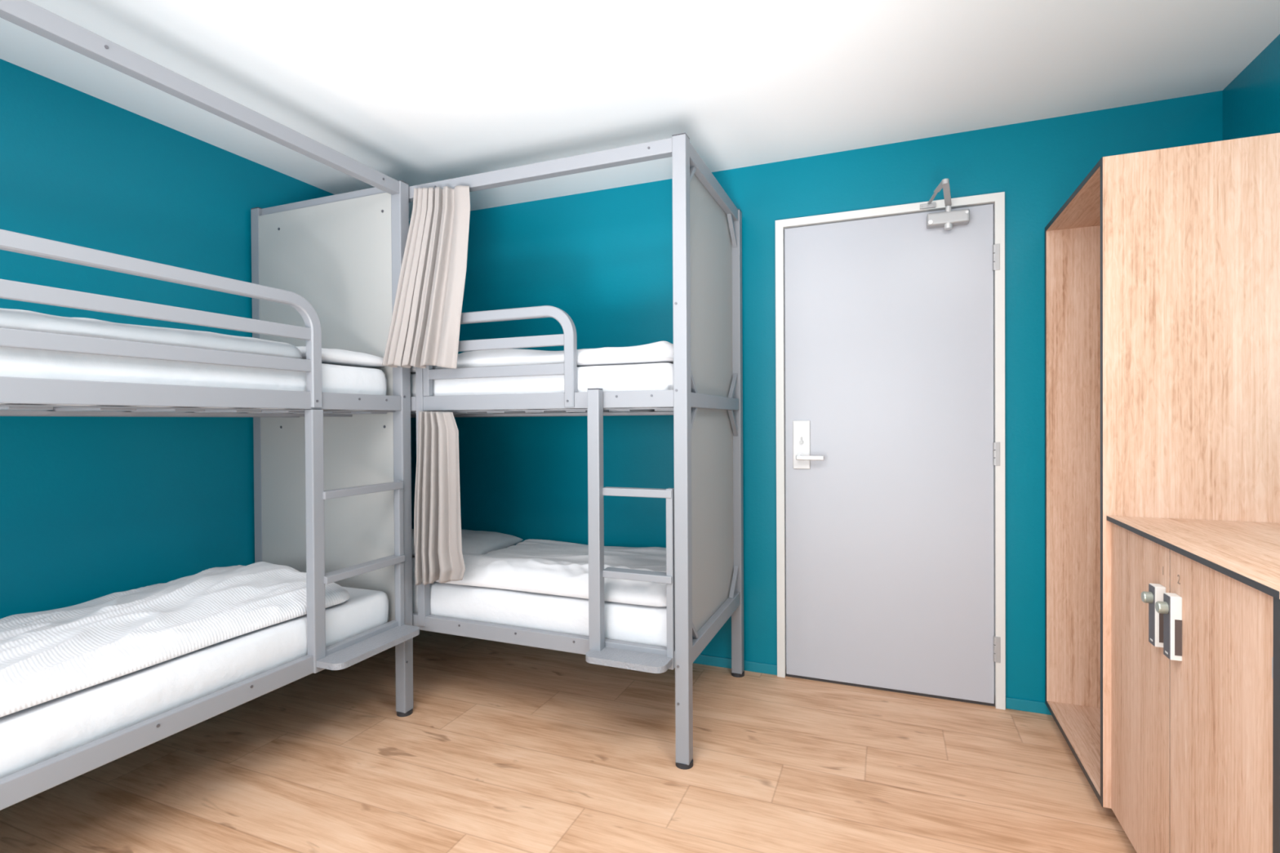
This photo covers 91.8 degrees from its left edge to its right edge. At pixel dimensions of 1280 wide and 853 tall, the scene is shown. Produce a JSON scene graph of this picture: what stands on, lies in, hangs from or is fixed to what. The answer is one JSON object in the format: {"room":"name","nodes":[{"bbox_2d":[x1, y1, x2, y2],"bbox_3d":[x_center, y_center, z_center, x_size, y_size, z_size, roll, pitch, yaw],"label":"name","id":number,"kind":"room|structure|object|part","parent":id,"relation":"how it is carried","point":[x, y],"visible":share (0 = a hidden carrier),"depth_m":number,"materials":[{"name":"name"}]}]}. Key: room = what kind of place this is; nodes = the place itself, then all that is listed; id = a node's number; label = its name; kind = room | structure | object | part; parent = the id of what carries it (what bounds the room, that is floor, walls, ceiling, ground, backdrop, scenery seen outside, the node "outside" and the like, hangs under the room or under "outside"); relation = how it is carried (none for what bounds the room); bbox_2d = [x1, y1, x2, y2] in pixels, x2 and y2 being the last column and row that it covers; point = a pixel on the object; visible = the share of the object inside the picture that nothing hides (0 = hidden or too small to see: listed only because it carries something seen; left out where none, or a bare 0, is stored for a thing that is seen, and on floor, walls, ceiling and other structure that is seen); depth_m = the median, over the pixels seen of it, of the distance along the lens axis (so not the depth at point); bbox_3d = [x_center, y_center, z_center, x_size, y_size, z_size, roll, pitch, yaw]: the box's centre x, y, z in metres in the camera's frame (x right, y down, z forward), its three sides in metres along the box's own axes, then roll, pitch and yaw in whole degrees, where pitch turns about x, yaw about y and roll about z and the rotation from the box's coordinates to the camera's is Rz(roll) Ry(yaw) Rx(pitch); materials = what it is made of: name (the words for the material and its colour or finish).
{"room":"dormitory","nodes":[
{"label":"dormitory","id":0,"kind":"room"},
{"bbox_2d":[0,58,334,618],"bbox_3d":[-2.405,-0.004,1.498,0.120,2.418,4.925,0,0,22],"label":"wall","id":1,"kind":"structure","parent":0,"point":[91,508],"depth_m":2.37,"materials":[{"name":"teal paint"}]},
{"bbox_2d":[0,630,1136,852],"bbox_3d":[-0.519,1.249,0.817,4.121,0.100,5.045,0,0,22],"label":"floor","id":2,"kind":"structure","parent":0,"point":[503,747],"depth_m":2.11,"materials":[{"name":"brown wood"}]},
{"bbox_2d":[0,0,419,810],"bbox_3d":[-1.693,0.104,1.758,0.986,2.190,2.078,0,0,22],"label":"bunk bed","id":3,"kind":"object","parent":2,"relation":"on","point":[332,487],"visible":0.86,"depth_m":2.28,"materials":[{"name":"grey metal"}]},
{"bbox_2d":[0,346,386,410],"bbox_3d":[-1.739,-0.139,1.773,0.802,0.170,1.954,0,0,22],"label":"mattress","id":4,"kind":"object","parent":3,"relation":"on","point":[14,362],"visible":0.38,"depth_m":1.75,"materials":[{"name":"white fabric"}]},
{"bbox_2d":[0,307,302,358],"bbox_3d":[-1.804,-0.261,1.611,0.782,0.074,1.552,0,0,22],"label":"duvet","id":5,"kind":"object","parent":4,"relation":"on","point":[20,319],"visible":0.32,"depth_m":1.70,"materials":[{"name":"white fabric"}]},
{"bbox_2d":[295,346,384,368],"bbox_3d":[-1.420,-0.271,2.508,0.735,0.073,0.390,0,0,22],"label":"pillow","id":6,"kind":"object","parent":4,"relation":"on","point":[329,356],"visible":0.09,"depth_m":2.37,"materials":[{"name":"white fabric"}]},
{"bbox_2d":[0,586,388,778],"bbox_3d":[-1.734,0.754,1.780,0.802,0.157,1.954,0,0,22],"label":"mattress","id":7,"kind":"object","parent":3,"relation":"on","point":[33,735],"visible":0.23,"depth_m":1.74,"materials":[{"name":"white fabric"}]},
{"bbox_2d":[0,561,350,717],"bbox_3d":[-1.764,0.608,1.723,0.790,0.135,1.778,0,0,22],"label":"duvet","id":8,"kind":"object","parent":7,"relation":"on","point":[46,655],"visible":0.91,"depth_m":1.86,"materials":[{"name":"white fabric"}]},
{"bbox_3d":[-1.346,0.826,1.627,0.030,0.060,1.966,0,0,22],"label":"rail","id":9,"kind":"part","parent":3,"relation":"part of","materials":[{"name":"grey metal"}]},
{"bbox_3d":[-1.362,-0.961,1.614,0.040,0.050,1.966,0,0,22],"label":"rail","id":10,"kind":"part","parent":3,"relation":"part of","materials":[{"name":"grey metal"}]},
{"bbox_3d":[-1.352,-0.085,1.619,0.030,0.060,1.966,0,0,22],"label":"rail","id":11,"kind":"part","parent":3,"relation":"part of","materials":[{"name":"grey metal"}]},
{"bbox_3d":[-1.746,0.090,2.866,0.050,2.173,0.050,0,0,22],"label":"post","id":12,"kind":"part","parent":3,"relation":"part of","materials":[{"name":"grey metal"}]},
{"bbox_3d":[-1.368,-0.972,2.707,0.775,0.053,0.030,0,0,22],"label":"rail","id":13,"kind":"part","parent":3,"relation":"part of","materials":[{"name":"grey metal"}]},
{"bbox_3d":[-1.373,-0.521,2.691,0.785,0.880,0.011,0,0,22],"label":"panel","id":14,"kind":"part","parent":3,"relation":"part of","materials":[{"name":"grey laminate"}]},
{"bbox_3d":[-1.368,0.386,2.698,0.785,0.917,0.011,0,0,22],"label":"panel","id":15,"kind":"part","parent":3,"relation":"part of","materials":[{"name":"grey metal"}]},
{"bbox_3d":[-0.980,0.087,2.558,0.050,2.173,0.050,0,0,22],"label":"post","id":16,"kind":"part","parent":3,"relation":"part of","materials":[{"name":"grey metal"}]},
{"bbox_2d":[408,132,744,769],"bbox_3d":[-0.651,0.088,2.875,2.078,2.190,0.986,0,0,22],"label":"bunk bed","id":17,"kind":"object","parent":2,"relation":"on","point":[703,578],"visible":0.64,"depth_m":2.35,"materials":[{"name":"grey metal"}]},
{"bbox_2d":[382,185,470,368],"bbox_3d":[-0.839,-0.592,2.464,0.371,0.734,0.098,0,0,13],"label":"curtain","id":18,"kind":"object","parent":17,"relation":"hanging from","point":[424,328],"visible":1,"depth_m":2.45,"materials":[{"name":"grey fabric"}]},
{"bbox_2d":[413,411,465,585],"bbox_3d":[-0.797,0.292,2.467,0.270,0.710,0.066,0,1,29],"label":"curtain","id":19,"kind":"object","parent":17,"relation":"hanging from","point":[437,538],"visible":1,"depth_m":2.47,"materials":[{"name":"grey fabric"}]},
{"bbox_2d":[412,555,666,647],"bbox_3d":[-0.633,0.736,2.925,1.965,0.161,0.801,0,0,22],"label":"mattress","id":20,"kind":"object","parent":17,"relation":"on","point":[631,623],"visible":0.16,"depth_m":2.40,"materials":[{"name":"white fabric"}]},
{"bbox_2d":[411,528,523,555],"bbox_3d":[-1.059,0.606,3.280,0.745,0.093,0.445,0,0,18],"label":"pillow","id":21,"kind":"object","parent":20,"relation":"on","point":[478,542],"visible":0.34,"depth_m":3.17,"materials":[{"name":"white fabric"}]},
{"bbox_2d":[435,538,666,606],"bbox_3d":[-0.246,0.599,2.764,1.079,0.108,0.773,0,0,22],"label":"duvet","id":22,"kind":"object","parent":20,"relation":"on","point":[560,568],"visible":0.76,"depth_m":2.52,"materials":[{"name":"white fabric"}]},
{"bbox_3d":[-0.794,-0.972,2.529,1.966,0.050,0.040,0,0,22],"label":"rail","id":23,"kind":"part","parent":17,"relation":"part of","materials":[{"name":"grey metal"}]},
{"bbox_2d":[410,362,673,411],"bbox_3d":[-0.638,-0.151,2.918,1.965,0.162,0.801,0,0,22],"label":"mattress","id":24,"kind":"object","parent":17,"relation":"on","point":[646,376],"visible":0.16,"depth_m":2.33,"materials":[{"name":"white fabric"}]},
{"bbox_2d":[410,341,673,373],"bbox_3d":[-0.616,-0.279,2.905,1.893,0.092,0.784,0,0,22],"label":"duvet","id":25,"kind":"object","parent":24,"relation":"on","point":[659,352],"visible":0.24,"depth_m":2.36,"materials":[{"name":"white fabric"}]},
{"bbox_3d":[-0.790,-0.095,2.531,1.966,0.060,0.030,0,0,22],"label":"rail","id":26,"kind":"part","parent":17,"relation":"part of","materials":[{"name":"grey metal"}]},
{"bbox_3d":[-0.784,0.815,2.539,1.966,0.060,0.030,0,0,22],"label":"rail","id":27,"kind":"part","parent":17,"relation":"part of","materials":[{"name":"grey metal"}]},
{"bbox_3d":[0.149,0.083,2.163,0.050,2.173,0.050,0,0,22],"label":"post","id":28,"kind":"part","parent":17,"relation":"part of","materials":[{"name":"grey metal"}]},
{"bbox_3d":[0.282,-0.530,2.547,0.011,0.880,0.785,0,0,22],"label":"panel","id":29,"kind":"part","parent":17,"relation":"part of","materials":[{"name":"grey metal"}]},
{"bbox_3d":[0.288,0.376,2.554,0.011,0.917,0.785,0,0,22],"label":"panel","id":30,"kind":"part","parent":17,"relation":"part of","materials":[{"name":"grey laminate"}]},
{"bbox_3d":[0.300,-0.981,2.535,0.030,0.053,0.775,0,0,22],"label":"rail","id":31,"kind":"part","parent":17,"relation":"part of","materials":[{"name":"grey metal"}]},
{"bbox_3d":[0.305,-0.099,2.542,0.030,0.053,0.775,0,0,22],"label":"rail","id":32,"kind":"part","parent":17,"relation":"part of","materials":[{"name":"grey metal"}]},
{"bbox_3d":[0.311,0.808,2.550,0.030,0.060,0.775,0,0,22],"label":"rail","id":33,"kind":"part","parent":17,"relation":"part of","materials":[{"name":"grey metal"}]},
{"bbox_3d":[0.456,0.075,2.928,0.050,2.173,0.050,0,0,22],"label":"post","id":34,"kind":"part","parent":17,"relation":"part of","materials":[{"name":"grey metal"}]},
{"bbox_2d":[1044,133,1279,808],"bbox_3d":[1.762,0.189,2.064,0.562,1.972,0.727,0,0,22],"label":"wardrobe","id":35,"kind":"object","parent":2,"relation":"on","point":[1162,265],"visible":0.71,"depth_m":1.79,"materials":[{"name":"brown wood"}]},
{"bbox_3d":[1.756,-0.788,2.056,0.561,0.018,0.691,0,0,22],"label":"panel","id":36,"kind":"part","parent":35,"relation":"part of","materials":[{"name":"brown wood"}]},
{"bbox_3d":[1.894,0.160,2.393,0.561,1.922,0.018,0,0,22],"label":"panel","id":37,"kind":"part","parent":35,"relation":"part of","materials":[{"name":"brown wood"}]},
{"bbox_3d":[1.768,1.116,2.071,0.561,0.018,0.691,0,0,22],"label":"panel","id":38,"kind":"part","parent":35,"relation":"part of","materials":[{"name":"brown wood"}]},
{"bbox_2d":[1111,522,1279,852],"bbox_3d":[1.458,0.731,1.330,0.580,0.903,0.871,0,0,22],"label":"base cabinet","id":39,"kind":"object","parent":2,"relation":"on","point":[1195,647],"visible":0.98,"depth_m":1.35,"materials":[{"name":"brown wood"}]},
{"bbox_3d":[1.319,0.705,1.633,0.018,0.847,0.409,0,0,22],"label":"door","id":40,"kind":"part","parent":39,"relation":"part of","materials":[{"name":"brown wood"}]},
{"bbox_3d":[1.219,0.411,1.491,0.016,0.027,0.027,0,0,22],"label":"knob","id":41,"kind":"part","parent":39,"relation":"part of","materials":[{"name":"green metal"}]},
{"bbox_3d":[1.186,0.411,1.410,0.016,0.027,0.027,0,0,22],"label":"knob","id":42,"kind":"part","parent":39,"relation":"part of","materials":[{"name":"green metal"}]},
{"bbox_2d":[1106,515,1279,599],"bbox_3d":[1.468,0.273,1.321,0.552,0.013,0.871,0,0,22],"label":"countertop","id":43,"kind":"structure","parent":39,"relation":"on","point":[1248,553],"depth_m":1.42,"materials":[{"name":"brown wood"}]},
{"bbox_3d":[1.161,0.710,1.238,0.018,0.847,0.437,0,0,22],"label":"door","id":44,"kind":"part","parent":39,"relation":"part of","materials":[{"name":"brown wood"}]},
{"bbox_2d":[0,0,1279,220],"bbox_3d":[-0.534,-1.269,0.797,4.121,0.100,5.045,0,0,22],"label":"ceiling","id":45,"kind":"structure","parent":0,"point":[415,92],"depth_m":2.14,"materials":[{"name":"white paint"}]},
{"bbox_2d":[408,90,1222,702],"bbox_3d":[0.392,-0.034,3.092,4.121,2.418,0.120,0,0,22],"label":"wall","id":46,"kind":"structure","parent":0,"point":[603,258],"depth_m":2.97,"materials":[{"name":"teal paint"}]},
{"bbox_2d":[693,654,1051,715],"bbox_3d":[0.375,1.153,3.041,3.881,0.046,0.009,0,0,22],"label":"baseboard","id":47,"kind":"structure","parent":46,"relation":"attached to","point":[1032,706],"depth_m":2.94,"materials":[{"name":"teal paint"}]},
{"bbox_2d":[775,178,1005,710],"bbox_3d":[1.048,0.106,2.672,0.934,2.137,0.383,0,0,22],"label":"door","id":48,"kind":"structure","parent":46,"relation":"in","point":[890,321],"depth_m":2.73,"materials":[{"name":"grey paint"}]},
{"bbox_3d":[0.748,0.085,2.871,0.079,0.224,0.012,0,0,22],"label":"handle plate","id":49,"kind":"part","parent":48,"relation":"part of","materials":[{"name":"white metal"}]},
{"bbox_3d":[0.776,0.142,2.827,0.125,0.025,0.054,0,0,22],"label":"lever","id":50,"kind":"part","parent":48,"relation":"part of","materials":[{"name":"silver metal"}]},
{"bbox_3d":[1.223,-0.943,2.518,0.091,0.039,0.249,0,0,22],"label":"closer arm","id":51,"kind":"part","parent":48,"relation":"part of","materials":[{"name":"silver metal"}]},
{"bbox_2d":[1222,34,1279,140],"bbox_3d":[1.307,-0.015,0.005,0.120,2.418,4.925,0,0,22],"label":"wall","id":52,"kind":"structure","parent":0,"point":[1251,100],"depth_m":2.09,"materials":[{"name":"teal paint"}]}
]}

